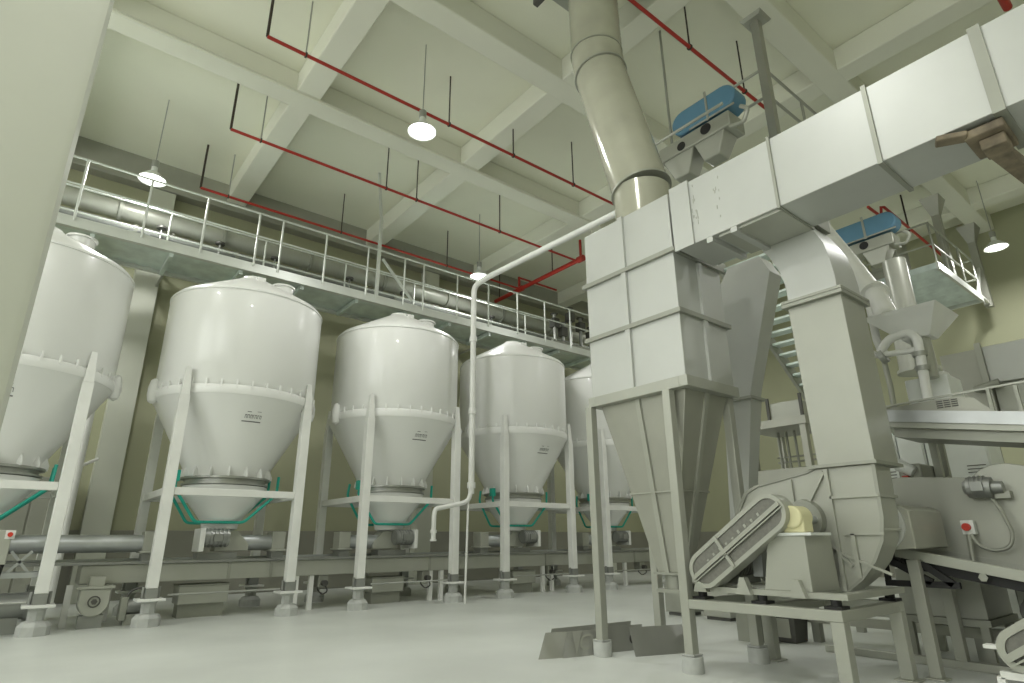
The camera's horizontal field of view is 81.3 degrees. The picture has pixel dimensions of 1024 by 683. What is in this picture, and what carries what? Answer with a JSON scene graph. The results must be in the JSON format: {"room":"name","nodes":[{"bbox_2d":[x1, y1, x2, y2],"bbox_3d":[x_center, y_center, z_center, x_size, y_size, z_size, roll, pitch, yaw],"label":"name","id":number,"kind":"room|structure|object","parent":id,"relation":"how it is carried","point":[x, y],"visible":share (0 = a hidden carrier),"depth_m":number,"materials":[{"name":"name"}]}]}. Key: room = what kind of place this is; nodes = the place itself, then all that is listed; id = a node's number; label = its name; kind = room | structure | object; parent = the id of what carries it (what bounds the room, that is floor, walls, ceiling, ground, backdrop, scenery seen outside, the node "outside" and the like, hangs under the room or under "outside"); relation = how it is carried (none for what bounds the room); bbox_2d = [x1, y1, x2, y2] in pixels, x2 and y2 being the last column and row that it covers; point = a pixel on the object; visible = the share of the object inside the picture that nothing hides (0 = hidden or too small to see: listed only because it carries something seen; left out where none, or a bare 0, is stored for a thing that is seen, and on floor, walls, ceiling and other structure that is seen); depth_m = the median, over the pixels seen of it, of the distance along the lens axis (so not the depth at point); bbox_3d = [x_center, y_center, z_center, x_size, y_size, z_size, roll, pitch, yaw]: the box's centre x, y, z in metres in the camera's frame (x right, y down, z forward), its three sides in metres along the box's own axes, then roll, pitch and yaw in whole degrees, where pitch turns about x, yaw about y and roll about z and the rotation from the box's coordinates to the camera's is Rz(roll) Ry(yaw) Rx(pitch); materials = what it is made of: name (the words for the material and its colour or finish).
{"room":"factory processing hall","nodes":[
{"label":"factory processing hall","id":0,"kind":"room"},
{"bbox_2d":[40,168,643,531],"bbox_3d":[-4.657,1.232,14.719,26.700,9.050,0.200,14,-23,-36],"label":"wall","id":1,"kind":"structure","parent":0,"point":[277,515],"depth_m":13.99,"materials":[{"name":"paint"}]},
{"bbox_2d":[68,188,175,603],"bbox_3d":[-7.737,0.688,11.976,0.460,8.390,0.280,14,-23,-36],"label":"column","id":2,"kind":"structure","parent":1,"relation":"attached to","point":[99,508],"depth_m":11.59,"materials":[{"name":"paint"}]},
{"bbox_2d":[227,0,389,206],"bbox_3d":[0.154,-6.156,6.282,0.420,0.446,22.000,14,-23,-36],"label":"beam","id":3,"kind":"structure","parent":1,"relation":"attached to","point":[353,19],"depth_m":10.45,"materials":[{"name":"paint"}]},
{"bbox_2d":[59,205,588,346],"bbox_3d":[-3.791,-1.010,14.980,16.500,0.234,1.584,14,-23,-36],"label":"pipe","id":4,"kind":"object","parent":1,"relation":"attached to","point":[60,210],"visible":0.26,"depth_m":12.99,"materials":[{"name":"grey metal"}]},
{"bbox_2d":[61,185,588,345],"bbox_3d":[-3.776,-1.389,15.084,16.500,0.520,1.640,14,-23,-36],"label":"pipe","id":5,"kind":"object","parent":1,"relation":"attached to","point":[117,209],"visible":0.52,"depth_m":13.12,"materials":[{"name":"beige metal"}]},
{"bbox_2d":[70,136,588,322],"bbox_3d":[-4.609,-2.834,15.805,26.500,0.650,0.300,14,-23,-36],"label":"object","id":6,"kind":"structure","parent":1,"relation":"attached to","point":[87,148],"depth_m":14.89,"materials":[{"name":"metal"}]},
{"bbox_2d":[54,530,650,603],"bbox_3d":[-4.628,4.885,13.331,26.500,1.240,0.050,14,-23,-36],"label":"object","id":7,"kind":"structure","parent":1,"relation":"attached to","point":[179,543],"depth_m":13.47,"materials":[{"name":"paint"}]},
{"bbox_2d":[408,271,439,584],"bbox_3d":[-2.349,2.015,16.078,0.460,8.390,0.280,14,-23,-36],"label":"column","id":8,"kind":"structure","parent":1,"relation":"attached to","point":[422,523],"depth_m":15.12,"materials":[{"name":"paint"}]},
{"bbox_2d":[366,0,691,247],"bbox_3d":[2.902,-5.479,8.375,0.420,0.446,22.000,14,-23,-36],"label":"beam","id":9,"kind":"structure","parent":1,"relation":"attached to","point":[534,104],"depth_m":11.72,"materials":[{"name":"paint"}]},
{"bbox_2d":[558,279,587,306],"bbox_3d":[8.407,-4.122,12.565,0.420,0.446,22.000,14,-23,-36],"label":"beam","id":10,"kind":"structure","parent":1,"relation":"attached to","point":[569,296],"depth_m":19.88,"materials":[{"name":"paint"}]},
{"bbox_2d":[474,0,992,273],"bbox_3d":[5.674,-4.796,10.485,0.420,0.446,22.000,14,-23,-36],"label":"beam","id":11,"kind":"structure","parent":1,"relation":"attached to","point":[918,20],"depth_m":10.20,"materials":[{"name":"paint"}]},
{"bbox_2d":[771,173,1023,274],"bbox_3d":[11.179,-3.439,14.675,0.420,0.446,22.000,14,-23,-36],"label":"beam","id":12,"kind":"structure","parent":1,"relation":"attached to","point":[1005,187],"depth_m":14.31,"materials":[{"name":"paint"}]},
{"bbox_2d":[0,571,1023,682],"bbox_3d":[2.249,2.852,5.123,26.700,0.200,22.200,14,-23,-36],"label":"floor","id":13,"kind":"structure","parent":0,"point":[487,638],"depth_m":5.98,"materials":[{"name":"concrete"}]},
{"bbox_2d":[0,550,38,634],"bbox_3d":[-6.036,2.982,7.107,0.770,0.930,0.430,14,-23,-36],"label":"stand","id":14,"kind":"object","parent":13,"relation":"on","point":[9,614],"visible":0.57,"depth_m":7.03,"materials":[{"name":"metal"}]},
{"bbox_2d":[0,530,15,574],"bbox_3d":[-5.875,2.736,6.735,0.205,1.161,0.165,14,-23,-36],"label":"box","id":15,"kind":"object","parent":14,"relation":"on","point":[6,536],"visible":1,"depth_m":6.86,"materials":[{"name":"beige metal"}]},
{"bbox_2d":[0,477,50,592],"bbox_3d":[-8.479,3.353,10.010,1.150,2.100,0.720,14,-23,-36],"label":"machine","id":16,"kind":"object","parent":13,"relation":"on","point":[29,519],"visible":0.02,"depth_m":9.90,"materials":[{"name":"metal"}]},
{"bbox_2d":[0,0,114,430],"bbox_3d":[-3.443,-2.341,4.042,1.127,9.050,0.700,14,-23,-36],"label":"column","id":17,"kind":"structure","parent":13,"relation":"on","point":[50,50],"depth_m":3.67,"materials":[{"name":"paint"}]},
{"bbox_2d":[0,227,134,637],"bbox_3d":[-6.768,0.907,7.878,2.595,5.365,2.413,14,-23,-36],"label":"silo","id":18,"kind":"object","parent":13,"relation":"on","point":[69,359],"visible":0.87,"depth_m":7.65,"materials":[{"name":"white metal"}]},
{"bbox_2d":[48,412,98,602],"bbox_3d":[-7.698,1.868,10.948,0.119,5.500,0.558,0,-18,0],"label":"pipe","id":19,"kind":"object","parent":13,"relation":"on","point":[80,463],"visible":0.55,"depth_m":10.43,"materials":[{"name":"white metal"}]},
{"bbox_2d":[75,576,115,629],"bbox_3d":[-5.305,3.298,7.550,0.400,0.600,0.270,14,-23,-36],"label":"motor","id":20,"kind":"object","parent":13,"relation":"on","point":[93,599],"visible":1,"depth_m":7.47,"materials":[{"name":"beige metal"}]},
{"bbox_2d":[116,586,144,625],"bbox_3d":[-4.930,3.466,7.844,0.400,0.462,0.200,14,-23,-36],"label":"motor","id":21,"kind":"object","parent":13,"relation":"on","point":[128,608],"visible":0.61,"depth_m":7.71,"materials":[{"name":"grey metal"}]},
{"bbox_2d":[172,582,230,618],"bbox_3d":[-4.529,3.746,8.656,0.680,0.440,0.400,14,-23,-36],"label":"equipment case","id":22,"kind":"object","parent":13,"relation":"on","point":[195,605],"visible":0.95,"depth_m":8.53,"materials":[{"name":"beige metal"}]},
{"bbox_2d":[112,276,321,627],"bbox_3d":[-4.496,1.467,9.607,2.595,5.365,2.413,14,-23,-36],"label":"silo","id":23,"kind":"object","parent":13,"relation":"on","point":[233,387],"visible":0.97,"depth_m":8.95,"materials":[{"name":"metal"}]},
{"bbox_2d":[4,548,649,628],"bbox_3d":[-1.820,4.243,10.776,14.800,0.800,0.660,14,-23,-36],"label":"conveyor","id":24,"kind":"object","parent":13,"relation":"on","point":[118,570],"visible":0.66,"depth_m":9.42,"materials":[{"name":"beige metal"}]},
{"bbox_2d":[8,531,154,560],"bbox_3d":[-5.925,2.632,7.706,2.480,0.432,0.560,14,-23,-36],"label":"pipe","id":25,"kind":"object","parent":24,"relation":"on","point":[21,544],"visible":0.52,"depth_m":7.98,"materials":[{"name":"metal"}]},
{"bbox_2d":[192,528,286,559],"bbox_3d":[-4.102,3.081,9.094,1.330,0.432,0.560,14,-23,-36],"label":"motor","id":26,"kind":"object","parent":24,"relation":"on","point":[219,539],"visible":0.99,"depth_m":8.97,"materials":[{"name":"metal"}]},
{"bbox_2d":[313,575,327,594],"bbox_3d":[-3.049,3.899,9.557,0.160,0.299,0.300,14,-23,-36],"label":"valve","id":27,"kind":"object","parent":24,"relation":"attached to","point":[319,580],"visible":0.95,"depth_m":9.52,"materials":[{"name":"metal"}]},
{"bbox_2d":[330,529,417,555],"bbox_3d":[-2.381,3.505,10.404,1.400,0.432,0.560,14,-23,-36],"label":"machine","id":28,"kind":"object","parent":24,"relation":"on","point":[343,542],"visible":0.93,"depth_m":10.45,"materials":[{"name":"metal"}]},
{"bbox_2d":[417,571,430,588],"bbox_3d":[-1.565,4.265,10.686,0.160,0.299,0.300,14,-23,-36],"label":"valve","id":29,"kind":"object","parent":24,"relation":"attached to","point":[421,575],"visible":0.86,"depth_m":10.65,"materials":[{"name":"metal"}]},
{"bbox_2d":[471,530,540,552],"bbox_3d":[-0.101,4.067,12.140,1.400,0.432,0.560,14,-23,-36],"label":"machine","id":30,"kind":"object","parent":24,"relation":"on","point":[482,541],"visible":0.92,"depth_m":12.18,"materials":[{"name":"metal"}]},
{"bbox_2d":[576,531,630,550],"bbox_3d":[2.109,4.612,13.822,1.400,0.432,0.560,14,-23,-36],"label":"machine","id":31,"kind":"object","parent":24,"relation":"on","point":[584,540],"visible":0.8,"depth_m":13.88,"materials":[{"name":"metal"}]},
{"bbox_2d":[634,562,646,574],"bbox_3d":[3.080,5.410,14.223,0.160,0.299,0.300,14,-23,-36],"label":"valve","id":32,"kind":"object","parent":24,"relation":"attached to","point":[637,565],"visible":0.77,"depth_m":14.19,"materials":[{"name":"metal"}]},
{"bbox_2d":[303,313,463,610],"bbox_3d":[-2.255,2.019,11.313,2.595,5.365,2.413,14,-23,-36],"label":"silo","id":33,"kind":"object","parent":13,"relation":"on","point":[394,412],"visible":0.91,"depth_m":10.65,"materials":[{"name":"white metal"}]},
{"bbox_2d":[363,575,404,603],"bbox_3d":[-2.248,4.317,10.389,0.620,0.420,0.400,14,-23,-36],"label":"equipment case","id":34,"kind":"object","parent":13,"relation":"on","point":[379,593],"visible":0.8,"depth_m":10.26,"materials":[{"name":"beige metal"}]},
{"bbox_2d":[443,341,584,598],"bbox_3d":[0.025,2.581,13.049,2.595,5.365,2.413,14,-23,-36],"label":"silo","id":35,"kind":"object","parent":13,"relation":"on","point":[522,430],"visible":0.88,"depth_m":12.35,"materials":[{"name":"white metal"}]},
{"bbox_2d":[430,210,614,603],"bbox_3d":[0.701,1.076,9.612,4.650,6.035,0.866,-14,-23,35],"label":"drain pipe","id":36,"kind":"object","parent":13,"relation":"on","point":[473,338],"visible":0.99,"depth_m":10.84,"materials":[{"name":"white metal"}]},
{"bbox_2d":[510,569,535,592],"bbox_3d":[0.133,4.904,12.202,0.620,0.420,0.400,14,-23,-36],"label":"equipment case","id":37,"kind":"object","parent":13,"relation":"on","point":[522,584],"visible":0.72,"depth_m":12.08,"materials":[{"name":"beige metal"}]},
{"bbox_2d":[538,631,581,659],"bbox_3d":[0.443,2.751,5.411,0.464,0.200,0.082,5,-19,-17],"label":"steel plate","id":38,"kind":"object","parent":13,"relation":"on","point":[553,645],"visible":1,"depth_m":5.40,"materials":[{"name":"metal"}]},
{"bbox_2d":[563,629,595,657],"bbox_3d":[0.645,2.774,5.485,0.469,0.200,0.082,8,-20,-25],"label":"steel plate","id":39,"kind":"object","parent":13,"relation":"on","point":[585,648],"visible":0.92,"depth_m":5.46,"materials":[{"name":"metal"}]},
{"bbox_2d":[551,621,630,631],"bbox_3d":[0.778,2.901,5.866,1.107,0.200,0.052,11,-21,-30],"label":"steel plate","id":40,"kind":"object","parent":13,"relation":"on","point":[585,627],"visible":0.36,"depth_m":5.87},
{"bbox_2d":[547,363,664,589],"bbox_3d":[2.235,3.125,14.731,2.595,5.365,2.413,14,-23,-36],"label":"silo","id":41,"kind":"object","parent":13,"relation":"on","point":[614,487],"visible":0.34,"depth_m":14.00,"materials":[{"name":"white metal"}]},
{"bbox_2d":[592,624,641,651],"bbox_3d":[0.994,2.832,5.681,0.675,0.210,0.076,8,-20,-24],"label":"steel plate","id":42,"kind":"object","parent":13,"relation":"on","point":[621,641],"visible":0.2,"depth_m":5.70,"materials":[{"name":"metal"}]},
{"bbox_2d":[629,624,684,656],"bbox_3d":[1.366,2.768,5.529,0.572,0.230,0.094,6,-19,-18],"label":"steel plate","id":43,"kind":"object","parent":13,"relation":"on","point":[663,639],"visible":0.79,"depth_m":5.52,"materials":[{"name":"metal"}]},
{"bbox_2d":[582,194,769,674],"bbox_3d":[1.460,0.774,5.907,0.930,4.250,1.290,14,-23,-36],"label":"collector","id":44,"kind":"object","parent":13,"relation":"on","point":[661,372],"visible":0.89,"depth_m":5.67,"materials":[{"name":"metal"}]},
{"bbox_2d":[533,0,671,220],"bbox_3d":[1.167,-3.311,7.716,0.920,4.958,1.615,14,-23,-36],"label":"exhaust pipe","id":45,"kind":"object","parent":44,"relation":"attached to","point":[636,174],"visible":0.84,"depth_m":7.13,"materials":[{"name":"metal"}]},
{"bbox_2d":[653,572,696,593],"bbox_3d":[1.486,2.171,5.387,0.280,0.170,0.280,14,-23,-36],"label":"outlet","id":46,"kind":"object","parent":44,"relation":"attached to","point":[671,578],"depth_m":5.31,"materials":[{"name":"metal"}]},
{"bbox_2d":[663,581,702,615],"bbox_3d":[2.426,3.624,8.426,0.420,0.425,0.370,14,-23,-36],"label":"case","id":47,"kind":"object","parent":13,"relation":"on","point":[672,600],"visible":0.26,"depth_m":8.32,"materials":[{"name":"metal"}]},
{"bbox_2d":[703,592,735,621],"bbox_3d":[2.828,3.421,7.922,0.470,0.485,0.420,14,-23,-36],"label":"case","id":48,"kind":"object","parent":13,"relation":"on","point":[713,615],"visible":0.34,"depth_m":7.73,"materials":[{"name":"beige metal"}]},
{"bbox_2d":[721,256,780,642],"bbox_3d":[2.708,1.067,6.545,0.300,4.080,0.930,14,-23,-36],"label":"spout","id":49,"kind":"object","parent":13,"relation":"on","point":[749,288],"visible":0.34,"depth_m":6.73,"materials":[{"name":"metal"}]},
{"bbox_2d":[758,392,818,607],"bbox_3d":[4.008,2.231,8.229,0.960,2.920,0.900,14,-23,-36],"label":"stand","id":50,"kind":"object","parent":13,"relation":"on","point":[789,418],"visible":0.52,"depth_m":8.32,"materials":[{"name":"metal"}]},
{"bbox_2d":[776,617,807,643],"bbox_3d":[2.856,2.899,6.162,0.320,0.360,0.320,14,-23,-36],"label":"waste bin","id":51,"kind":"object","parent":13,"relation":"on","point":[790,630],"visible":0.35,"depth_m":6.03,"materials":[{"name":"metal"}]},
{"bbox_2d":[718,252,894,435],"bbox_3d":[5.438,1.165,9.556,7.225,5.836,0.970,14,-23,-36],"label":"stair","id":52,"kind":"structure","parent":13,"relation":"on","point":[775,347],"depth_m":9.32,"materials":[{"name":"metal"}]},
{"bbox_2d":[688,593,925,682],"bbox_3d":[2.205,2.294,4.617,1.115,0.540,1.295,14,-23,-36],"label":"stand","id":53,"kind":"object","parent":13,"relation":"on","point":[786,607],"visible":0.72,"depth_m":4.40,"materials":[{"name":"beige metal"}]},
{"bbox_2d":[689,459,947,610],"bbox_3d":[2.491,1.582,4.948,1.659,1.015,1.400,14,-23,-36],"label":"fan","id":54,"kind":"object","parent":53,"relation":"on","point":[846,525],"depth_m":4.52,"materials":[{"name":"metal"}]},
{"bbox_2d":[719,209,897,464],"bbox_3d":[2.499,-0.155,5.120,1.050,2.400,0.730,14,-23,-36],"label":"duct","id":55,"kind":"object","parent":54,"relation":"on","point":[849,421],"visible":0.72,"depth_m":4.97,"materials":[{"name":"beige metal"}]},
{"bbox_2d":[669,4,1023,265],"bbox_3d":[3.393,-1.746,3.995,0.600,0.723,5.190,14,-23,-36],"label":"duct","id":56,"kind":"object","parent":55,"relation":"attached to","point":[877,143],"visible":0.99,"depth_m":4.50,"materials":[{"name":"metal"}]},
{"bbox_2d":[935,117,1023,183],"bbox_3d":[3.647,-1.200,4.178,1.610,0.268,0.357,7,-20,-22],"label":"bracket","id":57,"kind":"object","parent":56,"relation":"attached to","point":[994,140],"visible":1,"depth_m":3.96,"materials":[{"name":"metal"}]},
{"bbox_2d":[890,436,899,478],"bbox_3d":[4.702,2.210,6.983,0.505,2.160,0.160,14,-23,-36],"label":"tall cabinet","id":58,"kind":"object","parent":13,"relation":"on","point":[894,474],"visible":0.18,"depth_m":7.06,"materials":[{"name":"metal"}]},
{"bbox_2d":[807,614,1020,662],"bbox_3d":[4.457,2.652,5.299,1.080,0.260,3.200,14,-23,-36],"label":"frame","id":59,"kind":"object","parent":13,"relation":"on","point":[861,625],"visible":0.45,"depth_m":5.62,"materials":[{"name":"metal"}]},
{"bbox_2d":[892,463,1023,564],"bbox_3d":[4.302,1.498,4.850,1.140,0.964,1.950,14,-23,-36],"label":"housing","id":60,"kind":"object","parent":59,"relation":"on","point":[957,499],"visible":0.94,"depth_m":4.86,"materials":[{"name":"beige metal"}]},
{"bbox_2d":[894,459,935,477],"bbox_3d":[3.867,1.235,5.725,0.480,0.195,0.213,14,-23,-36],"label":"motor","id":61,"kind":"object","parent":60,"relation":"on","point":[909,470],"visible":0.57,"depth_m":5.59,"materials":[{"name":"metal"}]},
{"bbox_2d":[905,371,964,476],"bbox_3d":[4.235,0.830,5.860,0.400,1.045,0.370,14,-23,-36],"label":"box","id":62,"kind":"object","parent":60,"relation":"on","point":[945,384],"visible":0.46,"depth_m":5.80,"materials":[{"name":"metal"}]},
{"bbox_2d":[886,380,1023,447],"bbox_3d":[4.206,0.739,4.919,0.700,0.732,1.790,14,-23,-36],"label":"conveyor","id":63,"kind":"object","parent":60,"relation":"on","point":[952,420],"visible":0.97,"depth_m":5.04,"materials":[{"name":"metal"}]},
{"bbox_2d":[866,305,933,406],"bbox_3d":[3.792,0.099,5.896,0.208,1.233,0.550,14,-23,-36],"label":"pneumatic pipework","id":64,"kind":"object","parent":63,"relation":"on","point":[917,351],"visible":0.8,"depth_m":5.81,"materials":[{"name":"white metal"}]},
{"bbox_2d":[867,300,958,379],"bbox_3d":[3.979,0.059,5.858,0.660,0.640,0.640,14,-23,-36],"label":"hopper","id":65,"kind":"object","parent":63,"relation":"on","point":[931,319],"visible":0.67,"depth_m":5.74,"materials":[{"name":"white metal"}]},
{"bbox_2d":[826,221,895,314],"bbox_3d":[4.392,-1.210,7.917,0.290,3.156,3.378,-8,-20,22],"label":"pipe","id":66,"kind":"object","parent":65,"relation":"attached to","point":[878,293],"visible":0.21,"depth_m":6.35,"materials":[{"name":"white metal"}]},
{"bbox_2d":[889,422,1023,431],"bbox_3d":[4.217,0.746,4.919,0.680,0.372,1.780,14,-23,-36],"label":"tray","id":67,"kind":"object","parent":63,"relation":"on","point":[897,426],"depth_m":5.01,"materials":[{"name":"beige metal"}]},
{"bbox_2d":[960,498,1014,560],"bbox_3d":[3.798,1.504,4.763,0.108,0.586,0.347,14,-23,-36],"label":"switch","id":68,"kind":"object","parent":60,"relation":"attached to","point":[968,527],"visible":0.94,"depth_m":4.76,"materials":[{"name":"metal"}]},
{"bbox_2d":[1015,590,1023,618],"bbox_3d":[4.384,2.133,4.738,0.900,0.350,0.600,14,-23,-36],"label":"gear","id":69,"kind":"object","parent":59,"relation":"on","point":[1020,595],"visible":0.45,"depth_m":4.83,"materials":[{"name":"metal"}]},
{"bbox_2d":[825,644,1016,673],"bbox_3d":[3.786,2.520,4.574,0.080,0.060,2.700,14,-23,-36],"label":"rail","id":70,"kind":"object","parent":13,"relation":"on","point":[865,652],"visible":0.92,"depth_m":4.85,"materials":[{"name":"beige metal"}]},
{"bbox_2d":[896,437,966,637],"bbox_3d":[4.843,2.154,6.816,0.505,2.160,0.270,14,-23,-36],"label":"tall cabinet","id":71,"kind":"object","parent":13,"relation":"on","point":[912,452],"visible":0.06,"depth_m":6.93,"materials":[{"name":"metal"}]},
{"bbox_2d":[924,443,973,626],"bbox_3d":[4.977,2.099,6.657,0.505,2.160,0.140,14,-23,-36],"label":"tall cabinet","id":72,"kind":"object","parent":13,"relation":"on","point":[926,444],"visible":0.02,"depth_m":6.80,"materials":[{"name":"metal"}]},
{"bbox_2d":[884,548,1023,681],"bbox_3d":[3.855,1.937,4.202,0.740,0.930,1.970,14,-23,-36],"label":"support frame","id":73,"kind":"object","parent":13,"relation":"on","point":[944,565],"visible":0.83,"depth_m":4.58,"materials":[{"name":"beige metal"}]},
{"bbox_2d":[894,568,1018,663],"bbox_3d":[3.926,2.389,5.258,0.780,0.740,0.670,14,-23,-36],"label":"chute","id":74,"kind":"object","parent":13,"relation":"on","point":[986,607],"visible":0.48,"depth_m":5.01,"materials":[{"name":"beige metal"}]},
{"bbox_2d":[940,339,1023,462],"bbox_3d":[6.171,1.539,6.680,1.030,3.220,1.540,14,-23,-36],"label":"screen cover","id":75,"kind":"object","parent":13,"relation":"on","point":[1002,363],"visible":0.59,"depth_m":7.05,"materials":[{"name":"metal"}]},
{"bbox_2d":[944,444,1021,629],"bbox_3d":[5.162,2.025,6.439,0.505,2.160,0.430,14,-23,-36],"label":"tall cabinet","id":76,"kind":"object","parent":13,"relation":"on","point":[964,461],"visible":0.1,"depth_m":6.49,"materials":[{"name":"metal"}]},
{"bbox_2d":[982,643,1023,682],"bbox_3d":[2.496,1.645,2.666,0.500,0.530,0.450,14,-23,-36],"label":"stand","id":77,"kind":"object","parent":13,"relation":"on","point":[1005,675],"visible":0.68,"depth_m":2.67,"materials":[{"name":"white metal"}]},
{"bbox_2d":[996,618,1023,673],"bbox_3d":[2.459,1.145,2.524,0.119,0.539,0.724,14,-23,-36],"label":"guard","id":78,"kind":"object","parent":77,"relation":"attached to","point":[1010,641],"visible":1,"depth_m":2.67,"materials":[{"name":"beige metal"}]},
{"bbox_2d":[79,0,1023,301],"bbox_3d":[2.182,-5.922,8.052,26.700,0.200,22.200,14,-23,-36],"label":"ceiling","id":79,"kind":"structure","parent":0,"point":[134,82],"depth_m":11.45,"materials":[{"name":"paint"}]},
{"bbox_2d":[137,100,169,186],"bbox_3d":[-6.557,-3.773,11.137,0.470,1.796,0.470,14,-23,-36],"label":"pendant lamp","id":80,"kind":"object","parent":79,"relation":"hanging from","point":[153,173],"visible":0.84,"depth_m":10.90,"materials":[{"name":"metal"}]},
{"bbox_2d":[55,154,590,369],"bbox_3d":[-2.720,-2.139,13.350,16.000,3.550,1.200,14,-23,-36],"label":"walkway","id":81,"kind":"object","parent":79,"relation":"hanging from","point":[126,248],"visible":0.63,"depth_m":11.42,"materials":[{"name":"metal"}]},
{"bbox_2d":[549,307,589,349],"bbox_3d":[1.709,-0.179,16.656,1.620,1.540,0.220,14,-23,-36],"label":"valve manifold","id":82,"kind":"object","parent":81,"relation":"on","point":[562,331],"visible":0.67,"depth_m":16.51,"materials":[{"name":"metal"}]},
{"bbox_2d":[199,145,518,288],"bbox_3d":[-3.124,-2.846,15.102,8.621,1.095,0.090,14,-23,-36],"label":"pipe","id":83,"kind":"object","parent":79,"relation":"hanging from","point":[207,149],"visible":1,"depth_m":13.91,"materials":[{"name":"metal"}]},
{"bbox_2d":[230,83,575,260],"bbox_3d":[-1.664,-3.439,13.359,8.641,1.095,0.090,14,-23,-36],"label":"pipe","id":84,"kind":"object","parent":79,"relation":"hanging from","point":[260,140],"visible":0.91,"depth_m":12.27,"materials":[{"name":"metal"}]},
{"bbox_2d":[407,45,436,140],"bbox_3d":[-1.461,-4.220,9.914,0.470,1.796,0.470,14,-23,-36],"label":"pendant lamp","id":85,"kind":"object","parent":79,"relation":"hanging from","point":[421,130],"visible":1,"depth_m":9.66,"materials":[{"name":"metal"}]},
{"bbox_2d":[266,0,613,205],"bbox_3d":[-0.154,-4.084,11.459,8.791,1.095,0.090,14,-23,-36],"label":"pipe","id":86,"kind":"object","parent":79,"relation":"hanging from","point":[305,54],"visible":0.94,"depth_m":10.10,"materials":[{"name":"metal"}]},
{"bbox_2d":[470,214,486,279],"bbox_3d":[-0.832,-2.452,15.228,0.470,1.796,0.470,14,-23,-36],"label":"pendant lamp","id":87,"kind":"object","parent":79,"relation":"hanging from","point":[478,274],"visible":0.8,"depth_m":14.96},
{"bbox_2d":[494,240,585,302],"bbox_3d":[1.231,-2.038,17.561,1.585,1.133,3.800,14,-23,-36],"label":"pipe","id":88,"kind":"object","parent":79,"relation":"hanging from","point":[580,258],"visible":0.91,"depth_m":16.87,"materials":[{"name":"metal"}]},
{"bbox_2d":[628,0,764,109],"bbox_3d":[2.739,-4.871,9.166,4.100,1.095,0.090,14,-23,-36],"label":"pipe","id":89,"kind":"object","parent":79,"relation":"hanging from","point":[688,45],"visible":0.97,"depth_m":9.06,"materials":[{"name":"metal"}]},
{"bbox_2d":[658,30,749,182],"bbox_3d":[2.864,-3.935,9.045,0.470,2.950,1.524,14,-23,-36],"label":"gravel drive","id":90,"kind":"object","parent":79,"relation":"hanging from","point":[711,139],"visible":0.94,"depth_m":8.65,"materials":[{"name":"beige metal"}]},
{"bbox_2d":[655,7,816,145],"bbox_3d":[4.311,-3.469,9.448,4.952,2.700,1.636,5,-19,-16],"label":"gallery","id":91,"kind":"object","parent":79,"relation":"hanging from","point":[754,21],"visible":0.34,"depth_m":8.92,"materials":[{"name":"metal"}]},
{"bbox_2d":[835,212,910,268],"bbox_3d":[7.175,-2.808,12.521,0.470,2.950,1.864,14,-23,-36],"label":"motor","id":92,"kind":"object","parent":79,"relation":"hanging from","point":[874,239],"visible":0.59,"depth_m":11.94,"materials":[{"name":"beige metal"}]},
{"bbox_2d":[882,257,941,376],"bbox_3d":[7.436,-0.497,11.255,0.680,2.240,0.680,14,-23,-36],"label":"spout","id":93,"kind":"object","parent":92,"relation":"attached to","point":[896,272],"visible":0.33,"depth_m":11.24,"materials":[{"name":"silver metal"}]},
{"bbox_2d":[867,195,940,255],"bbox_3d":[9.714,-3.089,14.659,4.356,1.100,0.186,13,-23,-35],"label":"pipe","id":94,"kind":"object","parent":79,"relation":"hanging from","point":[906,224],"visible":0.77,"depth_m":14.50,"materials":[{"name":"metal"}]},
{"bbox_2d":[976,181,1008,252],"bbox_3d":[11.072,-2.977,13.927,0.470,1.796,0.470,14,-23,-36],"label":"pendant lamp","id":95,"kind":"object","parent":79,"relation":"hanging from","point":[995,245],"visible":1,"depth_m":13.68,"materials":[{"name":"metal"}]},
{"bbox_2d":[997,0,1012,11],"bbox_3d":[6.580,-5.209,8.226,0.850,1.105,0.110,14,-23,-36],"label":"pipe","id":96,"kind":"object","parent":79,"relation":"hanging from","point":[1006,5],"visible":1,"depth_m":8.23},
{"bbox_2d":[701,203,1023,531],"bbox_3d":[12.623,0.990,14.389,0.200,9.050,22.000,14,-23,-36],"label":"wall","id":97,"kind":"structure","parent":0,"point":[1004,269],"depth_m":15.94,"materials":[{"name":"paint"}]},
{"bbox_2d":[108,0,722,284],"bbox_3d":[-1.798,-4.061,12.510,26.500,0.450,0.420,14,-23,-36],"label":"beam","id":98,"kind":"structure","parent":97,"relation":"attached to","point":[142,10],"depth_m":11.02,"materials":[{"name":"paint"}]},
{"bbox_2d":[390,0,867,268],"bbox_3d":[0.176,-4.856,10.174,26.500,0.450,0.420,14,-23,-36],"label":"beam","id":99,"kind":"structure","parent":97,"relation":"attached to","point":[464,21],"depth_m":9.79,"materials":[{"name":"paint"}]},
{"bbox_2d":[697,531,896,577],"bbox_3d":[12.570,4.663,13.060,0.050,1.240,21.950,14,-23,-36],"label":"baseboard","id":100,"kind":"structure","parent":97,"relation":"attached to","point":[704,537],"depth_m":20.20,"materials":[{"name":"paint"}]},
{"bbox_2d":[724,0,993,233],"bbox_3d":[2.100,-5.630,7.897,26.500,0.450,0.420,14,-23,-36],"label":"beam","id":101,"kind":"structure","parent":97,"relation":"attached to","point":[787,31],"depth_m":10.08,"materials":[{"name":"paint"}]},
{"bbox_2d":[861,193,994,309],"bbox_3d":[10.019,-2.044,14.418,4.200,2.340,1.550,14,-23,-36],"label":"platform","id":102,"kind":"object","parent":97,"relation":"hanging from","point":[936,281],"visible":0.6,"depth_m":13.82,"materials":[{"name":"metal"}]},
{"bbox_2d":[871,245,911,279],"bbox_3d":[8.634,-1.750,13.607,0.815,0.990,0.550,14,-23,-36],"label":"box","id":103,"kind":"object","parent":102,"relation":"on","point":[878,273],"visible":0.13,"depth_m":13.46,"materials":[{"name":"metal"}]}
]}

